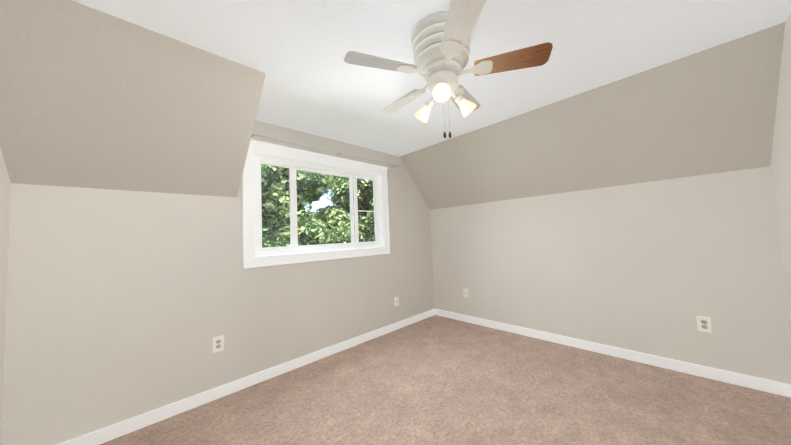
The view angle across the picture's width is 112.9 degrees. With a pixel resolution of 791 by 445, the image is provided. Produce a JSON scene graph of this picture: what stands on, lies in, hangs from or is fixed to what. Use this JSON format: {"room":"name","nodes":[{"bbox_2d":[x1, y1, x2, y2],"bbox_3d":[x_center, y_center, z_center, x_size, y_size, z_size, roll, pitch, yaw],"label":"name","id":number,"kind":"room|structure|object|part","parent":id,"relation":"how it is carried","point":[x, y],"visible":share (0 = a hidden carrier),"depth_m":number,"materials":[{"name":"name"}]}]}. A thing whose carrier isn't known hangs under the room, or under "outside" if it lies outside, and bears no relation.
{"room":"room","nodes":[
{"label":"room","id":0,"kind":"room"},
{"bbox_2d":[0,147,10,444],"bbox_3d":[-0.597,0.064,-0.284,0.150,2.405,4.832,1,-4,-44],"label":"wall","id":1,"kind":"structure","parent":0,"point":[5,188],"depth_m":1.45,"materials":[{"name":"beige paint"}]},
{"bbox_2d":[0,0,265,196],"bbox_3d":[-1.562,-0.622,1.663,1.155,0.750,0.790,1,-4,-44],"label":"ceiling slope","id":2,"kind":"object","parent":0,"point":[90,97],"visible":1,"depth_m":1.54,"materials":[{"name":"beige paint"}]},
{"bbox_2d":[1,120,434,444],"bbox_3d":[-0.875,0.245,2.901,4.175,2.405,0.150,1,-4,-44],"label":"wall","id":3,"kind":"structure","parent":0,"point":[122,305],"depth_m":1.93,"materials":[{"name":"beige paint"}]},
{"bbox_2d":[213,335,223,352],"bbox_3d":[-1.456,1.003,2.159,0.076,0.124,0.009,1,-4,-44],"label":"electrical outlet","id":4,"kind":"object","parent":3,"relation":"attached to","point":[218,343],"visible":1,"depth_m":2.16,"materials":[{"name":"plastic"}]},
{"bbox_2d":[58,309,433,444],"bbox_3d":[-0.770,1.394,2.779,3.875,0.090,0.018,1,-4,-44],"label":"baseboard","id":5,"kind":"structure","parent":3,"relation":"attached to","point":[111,432],"depth_m":2.13,"materials":[{"name":"white wood"}]},
{"bbox_2d":[242,139,389,268],"bbox_3d":[-0.772,-0.164,2.992,1.781,1.171,0.156,1,-4,-44],"label":"window","id":6,"kind":"structure","parent":3,"relation":"in","point":[259,155],"depth_m":2.77,"materials":[{"name":"white plastic"}]},
{"bbox_3d":[-0.797,-0.153,3.017,1.553,0.951,0.084,1,-4,-44],"label":"vinyl frame","id":7,"kind":"part","parent":6,"relation":"part of","materials":[{"name":"white plastic"}]},
{"bbox_2d":[251,133,400,168],"bbox_3d":[-0.662,-0.794,3.044,1.987,0.060,0.079,1,-4,-44],"label":"curtain rod","id":8,"kind":"object","parent":3,"relation":"attached to","point":[337,154],"visible":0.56,"depth_m":2.87,"materials":[{"name":"white metal"}]},
{"bbox_2d":[394,297,398,305],"bbox_3d":[0.017,1.083,3.568,0.070,0.115,0.017,1,-4,-44],"label":"electrical outlet","id":9,"kind":"object","parent":3,"relation":"attached to","point":[396,301],"visible":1,"depth_m":3.57,"materials":[{"name":"plastic"}]},
{"bbox_2d":[72,0,790,156],"bbox_3d":[0.747,-1.191,1.234,4.175,0.150,4.982,1,-4,-44],"label":"ceiling","id":10,"kind":"structure","parent":0,"point":[295,51],"depth_m":1.60,"materials":[{"name":"white paint"}]},
{"bbox_2d":[344,0,552,137],"bbox_3d":[0.262,-0.776,1.533,1.074,0.606,1.058,1,-4,-44],"label":"ceiling fan","id":11,"kind":"object","parent":10,"relation":"hanging from","point":[440,42],"visible":1,"depth_m":1.40,"materials":[{"name":"white metal"}]},
{"bbox_3d":[-0.075,-0.835,1.383,0.380,0.037,0.136,-1,-3,-20],"label":"blade","id":12,"kind":"part","parent":11,"relation":"part of","materials":[{"name":"grey wood"}]},
{"bbox_3d":[0.044,-0.818,1.795,0.136,0.037,0.380,0,-4,-38],"label":"blade","id":13,"kind":"part","parent":11,"relation":"part of","materials":[{"name":"beige wood"}]},
{"bbox_3d":[0.169,-0.656,1.601,0.114,0.112,0.095,-5,-4,44],"label":"lamp shade","id":14,"kind":"part","parent":11,"relation":"part of","materials":[{"name":"beige glass"}]},
{"bbox_3d":[0.223,-0.724,1.550,0.113,0.091,0.050,-5,-4,44],"label":"light arm","id":15,"kind":"part","parent":11,"relation":"part of"},
{"bbox_3d":[0.242,-0.687,1.370,0.042,0.067,0.070,-3,-3,14],"label":"bulb","id":16,"kind":"part","parent":11,"relation":"part of","materials":[{"name":"white glass"}]},
{"bbox_3d":[0.239,-0.672,1.354,0.095,0.112,0.114,-3,-3,14],"label":"lamp shade","id":17,"kind":"part","parent":11,"relation":"part of","materials":[{"name":"beige glass"}]},
{"bbox_3d":[0.275,-0.601,1.494,0.017,0.252,0.017,1,-4,-44],"label":"pull chain","id":18,"kind":"part","parent":11,"relation":"part of","materials":[{"name":"silver metal"}]},
{"bbox_3d":[0.305,-0.603,1.497,0.017,0.252,0.017,1,-4,-44],"label":"pull chain","id":19,"kind":"part","parent":11,"relation":"part of","materials":[{"name":"silver metal"}]},
{"bbox_3d":[0.340,-0.731,1.521,0.113,0.091,0.050,-1,-3,-16],"label":"light arm","id":20,"kind":"part","parent":11,"relation":"part of"},
{"bbox_3d":[0.473,-0.834,1.810,0.136,0.037,0.380,-4,-4,34],"label":"blade","id":21,"kind":"part","parent":11,"relation":"part of","materials":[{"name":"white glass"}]},
{"bbox_3d":[0.280,-0.862,1.143,0.136,0.037,0.380,-2,-3,-2],"label":"blade","id":22,"kind":"part","parent":11,"relation":"part of","materials":[{"name":"beige wood"}]},
{"bbox_3d":[0.418,-0.669,1.539,0.114,0.112,0.095,-1,-3,-16],"label":"lamp shade","id":23,"kind":"part","parent":11,"relation":"part of","materials":[{"name":"beige glass"}]},
{"bbox_3d":[0.619,-0.862,1.407,0.380,0.037,0.136,-3,-3,16],"label":"blade","id":24,"kind":"part","parent":11,"relation":"part of","materials":[{"name":"brown wood"}]},
{"bbox_2d":[99,315,790,444],"bbox_3d":[0.853,1.383,1.097,4.175,0.200,4.982,1,-4,-44],"label":"floor","id":25,"kind":"structure","parent":0,"point":[436,380],"depth_m":1.94,"materials":[{"name":"carpet"}]},
{"bbox_2d":[400,22,784,209],"bbox_3d":[1.408,-0.680,2.870,0.645,0.750,3.182,1,-4,-44],"label":"ceiling","id":26,"kind":"structure","parent":0,"point":[712,110],"depth_m":2.23,"materials":[{"name":"beige paint"}]},
{"bbox_2d":[430,166,790,384],"bbox_3d":[2.300,0.093,2.510,0.150,2.405,4.832,1,-4,-44],"label":"wall","id":27,"kind":"structure","parent":0,"point":[655,268],"depth_m":2.44,"materials":[{"name":"beige paint"}]},
{"bbox_2d":[463,289,467,296],"bbox_3d":[0.995,1.011,3.732,0.017,0.115,0.070,1,-4,-44],"label":"electrical outlet","id":28,"kind":"object","parent":27,"relation":"attached to","point":[465,291],"visible":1,"depth_m":3.73,"materials":[{"name":"plastic"}]},
{"bbox_2d":[434,309,789,396],"bbox_3d":[1.726,1.302,2.971,0.018,0.090,3.150,1,-4,-44],"label":"baseboard","id":29,"kind":"structure","parent":27,"relation":"attached to","point":[783,389],"depth_m":2.40,"materials":[{"name":"white wood"}]},
{"bbox_2d":[696,316,711,332],"bbox_3d":[2.529,0.839,2.150,0.009,0.124,0.076,1,-4,-44],"label":"electrical outlet","id":30,"kind":"object","parent":27,"relation":"attached to","point":[703,324],"visible":1,"depth_m":2.15,"materials":[{"name":"plastic"}]},
{"bbox_2d":[770,13,790,336],"bbox_3d":[1.417,0.024,0.527,3.875,2.405,0.100,1,-4,-44],"label":"wall","id":31,"kind":"structure","parent":0,"point":[780,165],"depth_m":1.73,"materials":[{"name":"beige paint"}]},
{"label":"outside","id":32,"kind":"structure","parent":0,"visible":0},
{"bbox_3d":[-5.919,5.804,25.271,100.000,0.300,100.000,1,-4,-44],"label":"ground","id":33,"kind":"structure","parent":32,"visible":0},
{"bbox_2d":[261,164,301,247],"bbox_3d":[-6.073,-0.460,7.629,6.951,10.340,6.584,1,-4,-44],"label":"tree","id":34,"kind":"object","parent":33,"relation":"on","point":[276,209],"depth_m":7.77,"materials":[{"name":"green plant"}]},
{"bbox_2d":[261,166,354,245],"bbox_3d":[-4.785,0.820,10.000,5.593,7.931,5.487,1,-4,-44],"label":"tree","id":35,"kind":"object","parent":33,"relation":"on","point":[317,191],"depth_m":9.20,"materials":[{"name":"green plant"}]},
{"bbox_2d":[311,204,340,243],"bbox_3d":[-5.451,2.024,16.179,6.388,6.239,6.809,1,-4,-44],"label":"tree","id":36,"kind":"object","parent":33,"relation":"on","point":[336,207],"depth_m":16.11,"materials":[{"name":"green plant"}]},
{"bbox_2d":[324,176,374,243],"bbox_3d":[-1.208,-0.580,15.702,7.169,11.038,7.325,1,-4,-44],"label":"tree","id":37,"kind":"object","parent":33,"relation":"on","point":[346,203],"depth_m":14.19,"materials":[{"name":"green plant"}]}
]}

